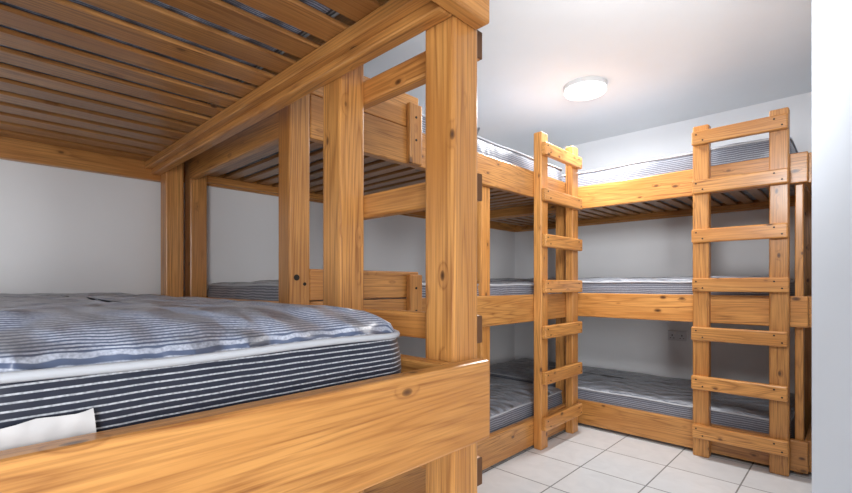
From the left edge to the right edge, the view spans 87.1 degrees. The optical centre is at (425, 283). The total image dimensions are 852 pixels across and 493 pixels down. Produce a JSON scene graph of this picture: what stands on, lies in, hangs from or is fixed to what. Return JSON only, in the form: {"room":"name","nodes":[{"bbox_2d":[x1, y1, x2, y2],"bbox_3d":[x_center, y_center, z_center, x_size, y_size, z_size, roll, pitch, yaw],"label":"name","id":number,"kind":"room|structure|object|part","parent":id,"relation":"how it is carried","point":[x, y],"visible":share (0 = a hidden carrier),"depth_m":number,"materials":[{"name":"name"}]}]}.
{"room":"hostel dormitory room","nodes":[
{"label":"hostel dormitory room","id":0,"kind":"room"},
{"bbox_2d":[0,159,514,364],"bbox_3d":[-1.051,-0.155,2.989,0.100,2.510,6.050,0,0,44],"label":"wall","id":1,"kind":"structure","parent":0,"point":[62,230],"depth_m":2.40,"materials":[{"name":"white paint"}]},
{"bbox_2d":[364,0,811,155],"bbox_3d":[0.520,-1.460,1.478,4.500,0.100,6.050,0,0,44],"label":"ceiling","id":2,"kind":"structure","parent":0,"point":[662,62],"depth_m":2.83,"materials":[{"name":"white paint"}]},
{"bbox_2d":[563,76,607,100],"bbox_3d":[1.131,-1.379,3.186,0.296,0.061,0.296,0,0,44],"label":"ceiling lamp","id":3,"kind":"object","parent":2,"relation":"attached to","point":[588,87],"visible":1,"depth_m":3.12,"materials":[{"name":"plastic"}]},
{"bbox_2d":[477,423,811,492],"bbox_3d":[0.520,1.150,1.478,4.500,0.100,6.050,0,0,44],"label":"floor","id":4,"kind":"structure","parent":0,"point":[591,459],"depth_m":2.63,"materials":[{"name":"tile"}]},
{"bbox_2d":[0,0,488,492],"bbox_3d":[-1.041,0.163,1.352,2.175,1.875,1.265,0,0,44],"label":"bunk bed","id":5,"kind":"object","parent":4,"relation":"on","point":[432,415],"visible":0.71,"depth_m":1.05,"materials":[{"name":"brown wood"}]},
{"bbox_3d":[-1.808,-0.665,2.094,0.040,0.210,1.170,0,0,44],"label":"rail","id":6,"kind":"part","parent":5,"relation":"part of","materials":[{"name":"brown wood"}]},
{"bbox_2d":[0,0,339,128],"bbox_3d":[-1.044,-0.777,1.341,2.048,0.217,0.837,0,0,44],"label":"mattress","id":7,"kind":"object","parent":5,"relation":"on","point":[312,3],"visible":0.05,"depth_m":1.20,"materials":[{"name":"grey fabric"}]},
{"bbox_3d":[-1.384,0.163,2.442,0.090,1.875,0.090,0,0,44],"label":"post","id":8,"kind":"part","parent":5,"relation":"part of","materials":[{"name":"brown wood"}]},
{"bbox_2d":[0,293,400,450],"bbox_3d":[-1.040,0.141,1.337,2.060,0.213,0.837,0,0,44],"label":"mattress","id":9,"kind":"object","parent":5,"relation":"on","point":[72,364],"visible":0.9,"depth_m":0.64,"materials":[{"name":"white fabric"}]},
{"bbox_3d":[-0.290,0.261,0.595,0.042,0.178,1.215,0,0,44],"label":"rail","id":10,"kind":"part","parent":5,"relation":"part of","materials":[{"name":"brown wood"}]},
{"bbox_3d":[-0.708,-0.680,1.699,2.093,0.180,0.043,0,0,44],"label":"rail","id":11,"kind":"part","parent":5,"relation":"part of","materials":[{"name":"brown wood"}]},
{"bbox_3d":[-0.249,0.163,1.350,0.090,1.875,0.090,0,0,44],"label":"post","id":12,"kind":"part","parent":5,"relation":"part of","materials":[{"name":"brown wood"}]},
{"bbox_3d":[-0.708,0.261,1.699,2.093,0.178,0.043,0,0,44],"label":"rail","id":13,"kind":"part","parent":5,"relation":"part of","materials":[{"name":"brown wood"}]},
{"bbox_3d":[0.060,0.163,1.053,0.090,1.875,0.090,0,0,44],"label":"post","id":14,"kind":"part","parent":5,"relation":"part of","materials":[{"name":"brown wood"}]},
{"bbox_3d":[-0.290,-0.680,0.595,0.042,0.180,1.215,0,0,44],"label":"rail","id":15,"kind":"part","parent":5,"relation":"part of","materials":[{"name":"brown wood"}]},
{"bbox_2d":[183,76,581,492],"bbox_3d":[-0.081,0.043,2.972,1.312,2.115,2.430,0,0,44],"label":"bunk bed","id":16,"kind":"object","parent":4,"relation":"on","point":[393,135],"visible":0.51,"depth_m":2.60,"materials":[{"name":"brown wood"}]},
{"bbox_3d":[-1.304,0.100,2.539,0.090,2.000,0.090,0,0,44],"label":"post","id":17,"kind":"part","parent":16,"relation":"part of","materials":[{"name":"brown wood"}]},
{"bbox_3d":[-0.930,-0.743,2.137,1.005,0.325,0.040,0,0,44],"label":"rail","id":18,"kind":"part","parent":16,"relation":"part of","materials":[{"name":"brown wood"}]},
{"bbox_3d":[-0.930,0.160,2.137,1.005,0.180,0.040,0,0,44],"label":"rail","id":19,"kind":"part","parent":16,"relation":"part of","materials":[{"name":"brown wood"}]},
{"bbox_3d":[-0.521,0.075,1.772,0.092,2.050,0.090,0,0,44],"label":"post","id":20,"kind":"part","parent":16,"relation":"part of","materials":[{"name":"brown wood"}]},
{"bbox_3d":[-0.539,-0.667,3.420,0.030,0.175,2.420,0,0,44],"label":"rail","id":21,"kind":"part","parent":16,"relation":"part of","materials":[{"name":"brown wood"}]},
{"bbox_2d":[208,280,556,300],"bbox_3d":[-0.102,0.078,3.023,1.160,0.204,2.267,0,0,44],"label":"mattress","id":22,"kind":"object","parent":16,"relation":"on","point":[261,289],"visible":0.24,"depth_m":2.35,"materials":[{"name":"grey fabric"}]},
{"bbox_2d":[225,114,561,186],"bbox_3d":[-0.102,-0.784,3.023,1.160,0.268,2.267,0,0,44],"label":"mattress","id":23,"kind":"object","parent":16,"relation":"on","point":[484,146],"visible":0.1,"depth_m":2.83,"materials":[{"name":"grey fabric"}]},
{"bbox_3d":[0.339,-0.667,2.631,0.040,0.175,2.338,0,0,44],"label":"rail","id":24,"kind":"part","parent":16,"relation":"part of","materials":[{"name":"brown wood"}]},
{"bbox_3d":[0.339,0.160,2.631,0.040,0.180,2.338,0,0,44],"label":"rail","id":25,"kind":"part","parent":16,"relation":"part of","materials":[{"name":"brown wood"}]},
{"bbox_3d":[0.339,0.990,2.631,0.040,0.180,2.338,0,0,44],"label":"rail","id":26,"kind":"part","parent":16,"relation":"part of","materials":[{"name":"brown wood"}]},
{"bbox_3d":[0.326,0.180,2.711,0.090,1.840,0.090,0,0,44],"label":"post","id":27,"kind":"part","parent":16,"relation":"part of","materials":[{"name":"brown wood"}]},
{"bbox_3d":[0.706,-0.667,3.866,0.965,0.175,0.040,0,0,44],"label":"rail","id":28,"kind":"part","parent":16,"relation":"part of","materials":[{"name":"brown wood"}]},
{"bbox_2d":[490,376,561,432],"bbox_3d":[-0.102,0.892,3.023,1.160,0.236,2.267,0,0,44],"label":"mattress","id":29,"kind":"object","parent":16,"relation":"on","point":[511,401],"visible":0.15,"depth_m":3.11,"materials":[{"name":"grey fabric"}]},
{"bbox_3d":[1.068,0.180,3.482,0.090,1.840,0.090,0,0,44],"label":"post","id":30,"kind":"part","parent":16,"relation":"part of","materials":[{"name":"brown wood"}]},
{"bbox_2d":[490,107,811,476],"bbox_3d":[1.553,0.045,3.748,2.590,2.110,1.095,0,0,44],"label":"bunk bed","id":31,"kind":"object","parent":4,"relation":"on","point":[780,311],"visible":0.6,"depth_m":2.81,"materials":[{"name":"brown wood"}]},
{"bbox_3d":[0.663,-0.667,4.671,0.028,0.175,0.970,0,0,44],"label":"rail","id":32,"kind":"part","parent":31,"relation":"part of","materials":[{"name":"brown wood"}]},
{"bbox_2d":[490,358,794,438],"bbox_3d":[1.602,0.893,3.774,2.367,0.233,0.902,0,0,44],"label":"mattress","id":33,"kind":"object","parent":31,"relation":"on","point":[669,396],"visible":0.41,"depth_m":3.28,"materials":[{"name":"grey fabric"}]},
{"bbox_2d":[490,276,794,295],"bbox_3d":[1.602,0.061,3.774,2.367,0.238,0.902,0,0,44],"label":"mattress","id":34,"kind":"object","parent":31,"relation":"on","point":[634,285],"visible":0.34,"depth_m":3.21,"materials":[{"name":"grey fabric"}]},
{"bbox_3d":[1.262,-0.667,3.435,2.545,0.175,0.040,0,0,44],"label":"rail","id":35,"kind":"part","parent":31,"relation":"part of","materials":[{"name":"brown wood"}]},
{"bbox_3d":[1.925,-0.667,4.124,2.545,0.175,0.038,0,0,44],"label":"rail","id":36,"kind":"part","parent":31,"relation":"part of","materials":[{"name":"brown wood"}]},
{"bbox_2d":[562,137,797,212],"bbox_3d":[1.602,-0.785,3.774,2.367,0.270,0.902,0,0,44],"label":"mattress","id":37,"kind":"object","parent":31,"relation":"on","point":[755,149],"visible":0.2,"depth_m":3.10,"materials":[{"name":"grey fabric"}]},
{"bbox_3d":[1.262,0.160,3.435,2.545,0.180,0.040,0,0,44],"label":"rail","id":38,"kind":"part","parent":31,"relation":"part of","materials":[{"name":"brown wood"}]},
{"bbox_3d":[1.262,0.990,3.435,2.545,0.180,0.040,0,0,44],"label":"rail","id":39,"kind":"part","parent":31,"relation":"part of","materials":[{"name":"brown wood"}]},
{"bbox_3d":[2.189,0.180,2.624,0.040,1.840,0.073,0,0,44],"label":"post","id":40,"kind":"part","parent":31,"relation":"part of","materials":[{"name":"brown wood"}]},
{"bbox_3d":[2.509,0.990,2.899,0.035,0.180,0.914,0,0,44],"label":"rail","id":41,"kind":"part","parent":31,"relation":"part of","materials":[{"name":"brown wood"}]},
{"bbox_3d":[2.764,0.180,3.225,0.090,1.840,0.090,0,0,44],"label":"post","id":42,"kind":"part","parent":31,"relation":"part of","materials":[{"name":"brown wood"}]},
{"bbox_3d":[2.509,-0.667,2.899,0.035,0.175,0.914,0,0,44],"label":"rail","id":43,"kind":"part","parent":31,"relation":"part of","materials":[{"name":"brown wood"}]},
{"bbox_3d":[2.509,0.160,2.899,0.035,0.180,0.914,0,0,44],"label":"rail","id":44,"kind":"part","parent":31,"relation":"part of","materials":[{"name":"brown wood"}]},
{"bbox_2d":[515,92,811,393],"bbox_3d":[2.006,-0.155,4.162,2.680,2.510,0.120,0,0,44],"label":"wall","id":45,"kind":"structure","parent":0,"point":[655,247],"depth_m":4.00,"materials":[{"name":"white paint"}]},
{"bbox_2d":[668,330,686,340],"bbox_3d":[2.184,0.450,3.896,0.146,0.086,0.016,0,0,44],"label":"wall socket","id":46,"kind":"object","parent":45,"relation":"attached to","point":[672,335],"visible":1,"depth_m":3.89,"materials":[{"name":"grey plastic"}]},
{"bbox_2d":[812,0,851,492],"bbox_3d":[2.720,-0.155,1.823,1.608,2.510,2.500,0,0,44],"label":"wall","id":47,"kind":"structure","parent":0,"point":[831,19],"depth_m":1.45,"materials":[{"name":"white paint"}]}
]}

